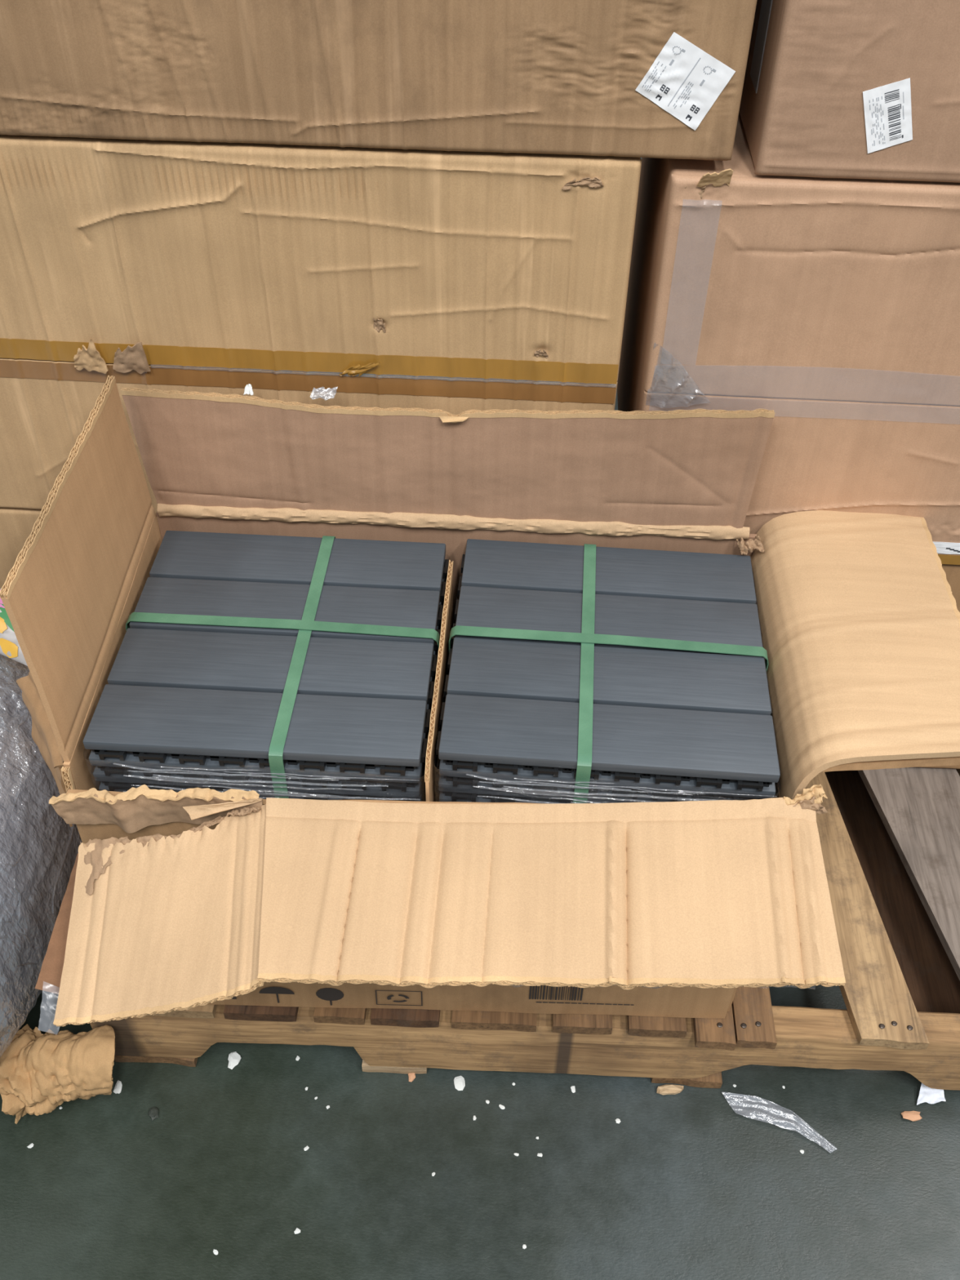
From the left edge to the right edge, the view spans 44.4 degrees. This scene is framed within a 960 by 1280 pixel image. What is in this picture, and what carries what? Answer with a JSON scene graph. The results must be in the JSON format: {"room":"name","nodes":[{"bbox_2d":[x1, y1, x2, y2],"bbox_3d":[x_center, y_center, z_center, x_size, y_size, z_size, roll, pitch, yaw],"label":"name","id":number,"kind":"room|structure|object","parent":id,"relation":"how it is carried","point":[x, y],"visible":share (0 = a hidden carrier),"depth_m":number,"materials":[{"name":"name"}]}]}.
{"room":"warehouse","nodes":[
{"label":"warehouse","id":0,"kind":"room"},
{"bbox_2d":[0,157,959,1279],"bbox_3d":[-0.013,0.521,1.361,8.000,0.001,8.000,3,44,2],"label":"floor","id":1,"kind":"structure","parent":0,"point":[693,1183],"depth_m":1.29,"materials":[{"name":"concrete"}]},
{"bbox_2d":[26,1142,34,1148],"bbox_3d":[-0.499,0.563,1.307,0.007,0.001,0.004,-33,54,-30],"label":"foam fleck","id":2,"kind":"object","parent":1,"relation":"on","point":[32,1144],"visible":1,"depth_m":1.31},
{"bbox_2d":[0,658,82,1057],"bbox_3d":[-0.742,0.246,1.314,0.592,0.439,0.564,3,44,2],"label":"wrapped bundle","id":3,"kind":"object","parent":1,"relation":"on","point":[39,851],"visible":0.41,"depth_m":1.26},
{"bbox_2d":[0,587,27,666],"bbox_3d":[-0.521,-0.014,1.271,0.146,0.056,0.078,7,44,6],"label":"packet","id":4,"kind":"object","parent":3,"relation":"on","point":[10,647],"visible":0.2,"depth_m":1.26,"materials":[{"name":"multicoloured plastic"}]},
{"bbox_2d":[0,1023,115,1124],"bbox_3d":[-0.468,0.482,1.304,0.147,0.111,0.091,3,44,2],"label":"cardboard","id":5,"kind":"object","parent":1,"relation":"on","point":[39,1072],"visible":1,"depth_m":1.28,"materials":[{"name":"brown cardboard"}]},
{"bbox_2d":[113,1080,122,1093],"bbox_3d":[-0.417,0.515,1.356,0.009,0.003,0.016,3,44,2],"label":"crumb","id":6,"kind":"object","parent":1,"relation":"on","point":[117,1088],"visible":1,"depth_m":1.35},
{"bbox_2d":[148,1106,158,1120],"bbox_3d":[-0.370,0.537,1.334,0.012,0.005,0.014,-24,49,-24],"label":"bump","id":7,"kind":"object","parent":1,"relation":"on","point":[153,1112],"visible":1,"depth_m":1.33},
{"bbox_2d":[213,1248,217,1254],"bbox_3d":[-0.277,0.641,1.231,0.006,0.001,0.005,3,44,2],"label":"foam fleck","id":8,"kind":"object","parent":1,"relation":"on","point":[215,1251],"visible":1,"depth_m":1.23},
{"bbox_2d":[227,1051,240,1069],"bbox_3d":[-0.288,0.493,1.380,0.015,0.005,0.022,3,44,2],"label":"crumb","id":9,"kind":"object","parent":1,"relation":"on","point":[234,1058],"visible":1,"depth_m":1.38,"materials":[{"name":"white"}]},
{"bbox_2d":[293,1227,300,1234],"bbox_3d":[-0.194,0.627,1.247,0.007,0.002,0.006,3,44,2],"label":"foam fleck","id":10,"kind":"object","parent":1,"relation":"on","point":[297,1230],"visible":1,"depth_m":1.25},
{"bbox_2d":[408,1072,415,1081],"bbox_3d":[-0.079,0.507,1.371,0.009,0.004,0.016,3,44,2],"label":"chip","id":11,"kind":"object","parent":1,"relation":"on","point":[411,1076],"visible":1,"depth_m":1.37,"materials":[{"name":"brown cardboard"}]},
{"bbox_2d":[453,1075,465,1090],"bbox_3d":[-0.024,0.514,1.365,0.013,0.004,0.017,-4,44,-5],"label":"crumb","id":12,"kind":"object","parent":1,"relation":"on","point":[459,1082],"visible":1,"depth_m":1.36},
{"bbox_2d":[498,1104,505,1109],"bbox_3d":[0.025,0.535,1.347,0.008,0.001,0.005,24,49,22],"label":"foam fleck","id":13,"kind":"object","parent":1,"relation":"on","point":[502,1107],"visible":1,"depth_m":1.35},
{"bbox_2d":[89,767,959,1090],"bbox_3d":[0.199,0.128,1.669,1.222,0.141,1.008,3,44,2],"label":"wooden pallet","id":14,"kind":"object","parent":1,"relation":"on","point":[890,838],"visible":0.2,"depth_m":1.32,"materials":[{"name":"brown wood"}]},
{"bbox_2d":[0,507,159,679],"bbox_3d":[-0.241,-0.119,1.559,0.710,0.356,0.332,3,44,2],"label":"carton","id":15,"kind":"object","parent":14,"relation":"on","point":[16,525],"visible":0.03,"depth_m":1.35,"materials":[{"name":"brown cardboard"}]},
{"bbox_2d":[0,134,641,515],"bbox_3d":[-0.212,-0.390,1.282,0.718,0.415,0.343,3,44,2],"label":"carton","id":16,"kind":"object","parent":15,"relation":"on","point":[455,282],"visible":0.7,"depth_m":1.11,"materials":[{"name":"brown cardboard"}]},
{"bbox_2d":[0,0,756,160],"bbox_3d":[-0.129,-0.687,0.992,0.714,0.412,0.333,3,44,2],"label":"carton","id":17,"kind":"object","parent":16,"relation":"on","point":[549,77],"visible":1,"depth_m":0.97,"materials":[{"name":"brown cardboard"}]},
{"bbox_2d":[635,31,735,130],"bbox_3d":[0.168,-0.456,0.963,0.080,0.076,0.003,3,44,2],"label":"sticker","id":18,"kind":"object","parent":17,"relation":"attached to","point":[685,81],"visible":1,"depth_m":0.96,"materials":[{"name":"white paper"}]},
{"bbox_2d":[655,84,700,120],"bbox_3d":[0.164,-0.445,0.974,0.038,0.029,0.002,4,44,3],"label":"print","id":19,"kind":"object","parent":18,"relation":"attached to","point":[682,101],"depth_m":0.97},
{"bbox_2d":[642,45,715,108],"bbox_3d":[0.163,-0.459,0.960,0.059,0.049,0.002,2,44,1],"label":"print","id":20,"kind":"object","parent":18,"relation":"attached to","point":[681,77],"depth_m":0.96},
{"bbox_2d":[373,318,386,332],"bbox_3d":[-0.097,-0.304,1.135,0.012,0.016,0.004,3,44,2],"label":"tear","id":21,"kind":"object","parent":16,"relation":"on","point":[379,324],"depth_m":1.13},
{"bbox_2d":[533,349,548,358],"bbox_3d":[0.060,-0.279,1.146,0.015,0.011,0.005,3,44,2],"label":"tear","id":22,"kind":"object","parent":16,"relation":"on","point":[538,353],"depth_m":1.15},
{"bbox_2d":[561,177,604,191],"bbox_3d":[0.090,-0.399,1.028,0.038,0.014,0.005,3,44,2],"label":"tear","id":23,"kind":"object","parent":16,"relation":"on","point":[568,184],"depth_m":1.03},
{"bbox_2d":[0,375,959,1026],"bbox_3d":[-0.010,0.123,1.159,0.938,0.572,0.577,3,44,2],"label":"carton","id":24,"kind":"object","parent":14,"relation":"on","point":[187,899],"visible":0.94,"depth_m":1.04,"materials":[{"name":"brown cardboard"}]},
{"bbox_2d":[243,383,253,395],"bbox_3d":[-0.231,-0.250,1.172,0.010,0.010,0.009,3,44,2],"label":"scrap","id":25,"kind":"object","parent":24,"relation":"on","point":[248,388],"visible":1,"depth_m":1.17,"materials":[{"name":"white paper"}]},
{"bbox_2d":[83,530,448,801],"bbox_3d":[-0.197,0.129,1.276,0.310,0.386,0.316,3,44,2],"label":"bundle","id":26,"kind":"object","parent":24,"relation":"in","point":[270,666],"visible":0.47,"depth_m":1.11,"materials":[{"name":"black plastic"}]},
{"bbox_2d":[424,560,453,801],"bbox_3d":[-0.040,0.142,1.259,0.006,0.386,0.304,3,44,2],"label":"divider","id":27,"kind":"object","parent":24,"relation":"in","point":[447,612],"visible":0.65,"depth_m":1.12,"materials":[{"name":"brown cardboard"}]},
{"bbox_2d":[536,1001,633,1005],"bbox_3d":[0.113,0.390,1.260,0.105,0.002,0.001,2,44,0],"label":"print","id":28,"kind":"object","parent":24,"relation":"attached to","point":[538,1003],"depth_m":1.26},
{"bbox_2d":[433,538,780,804],"bbox_3d":[0.122,0.140,1.271,0.310,0.386,0.316,4,44,3],"label":"bundle","id":29,"kind":"object","parent":24,"relation":"in","point":[587,673],"visible":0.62,"depth_m":1.10,"materials":[{"name":"black plastic"}]},
{"bbox_2d":[898,564,959,768],"bbox_3d":[0.520,-0.073,1.534,0.695,0.346,0.333,3,44,2],"label":"carton","id":30,"kind":"object","parent":14,"relation":"on","point":[952,571],"visible":0.02,"depth_m":1.31,"materials":[{"name":"brown cardboard"}]},
{"bbox_2d":[617,111,959,564],"bbox_3d":[0.519,-0.349,1.259,0.696,0.428,0.341,3,44,2],"label":"carton","id":31,"kind":"object","parent":30,"relation":"on","point":[831,306],"visible":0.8,"depth_m":1.11,"materials":[{"name":"brown cardboard"}]},
{"bbox_2d":[684,177,706,198],"bbox_3d":[0.184,-0.391,1.024,0.025,0.022,0.006,13,45,12],"label":"tear","id":32,"kind":"object","parent":31,"relation":"on","point":[695,188],"depth_m":1.02},
{"bbox_2d":[739,0,959,182],"bbox_3d":[0.595,-0.643,0.975,0.696,0.412,0.332,3,44,2],"label":"carton","id":33,"kind":"object","parent":31,"relation":"on","point":[811,64],"visible":1,"depth_m":0.96,"materials":[{"name":"brown cardboard"}]},
{"bbox_2d":[862,77,912,153],"bbox_3d":[0.336,-0.431,0.969,0.050,0.062,0.001,3,44,2],"label":"sticker","id":34,"kind":"object","parent":33,"relation":"attached to","point":[887,108],"visible":1,"depth_m":0.97,"materials":[{"name":"white paper"}]},
{"bbox_2d":[869,91,904,146],"bbox_3d":[0.334,-0.430,0.971,0.032,0.044,0.001,3,44,2],"label":"print","id":35,"kind":"object","parent":34,"relation":"attached to","point":[886,108],"depth_m":0.97},
{"bbox_2d":[933,542,959,554],"bbox_3d":[0.526,-0.099,1.275,0.100,0.016,0.001,3,44,2],"label":"sticker","id":36,"kind":"object","parent":31,"relation":"attached to","point":[946,548],"visible":0.6,"depth_m":1.27,"materials":[{"name":"white paper"}]},
{"bbox_2d":[570,1085,575,1093],"bbox_3d":[0.108,0.521,1.363,0.006,0.001,0.009,3,44,2],"label":"foam fleck","id":37,"kind":"object","parent":1,"relation":"on","point":[572,1087],"visible":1,"depth_m":1.36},
{"bbox_2d":[657,1084,683,1094],"bbox_3d":[0.220,0.520,1.360,0.033,0.010,0.011,-3,44,-4],"label":"chip","id":38,"kind":"object","parent":1,"relation":"on","point":[667,1089],"visible":1,"depth_m":1.36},
{"bbox_2d":[901,1111,922,1121],"bbox_3d":[0.493,0.544,1.344,0.023,0.005,0.012,3,44,2],"label":"chip","id":39,"kind":"object","parent":1,"relation":"on","point":[913,1116],"visible":1,"depth_m":1.34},
{"bbox_2d":[916,1083,946,1105],"bbox_3d":[0.520,0.523,1.360,0.034,0.012,0.030,3,44,2],"label":"paper scrap","id":40,"kind":"object","parent":1,"relation":"on","point":[930,1095],"visible":0.75,"depth_m":1.36,"materials":[{"name":"white paper"}]}
]}

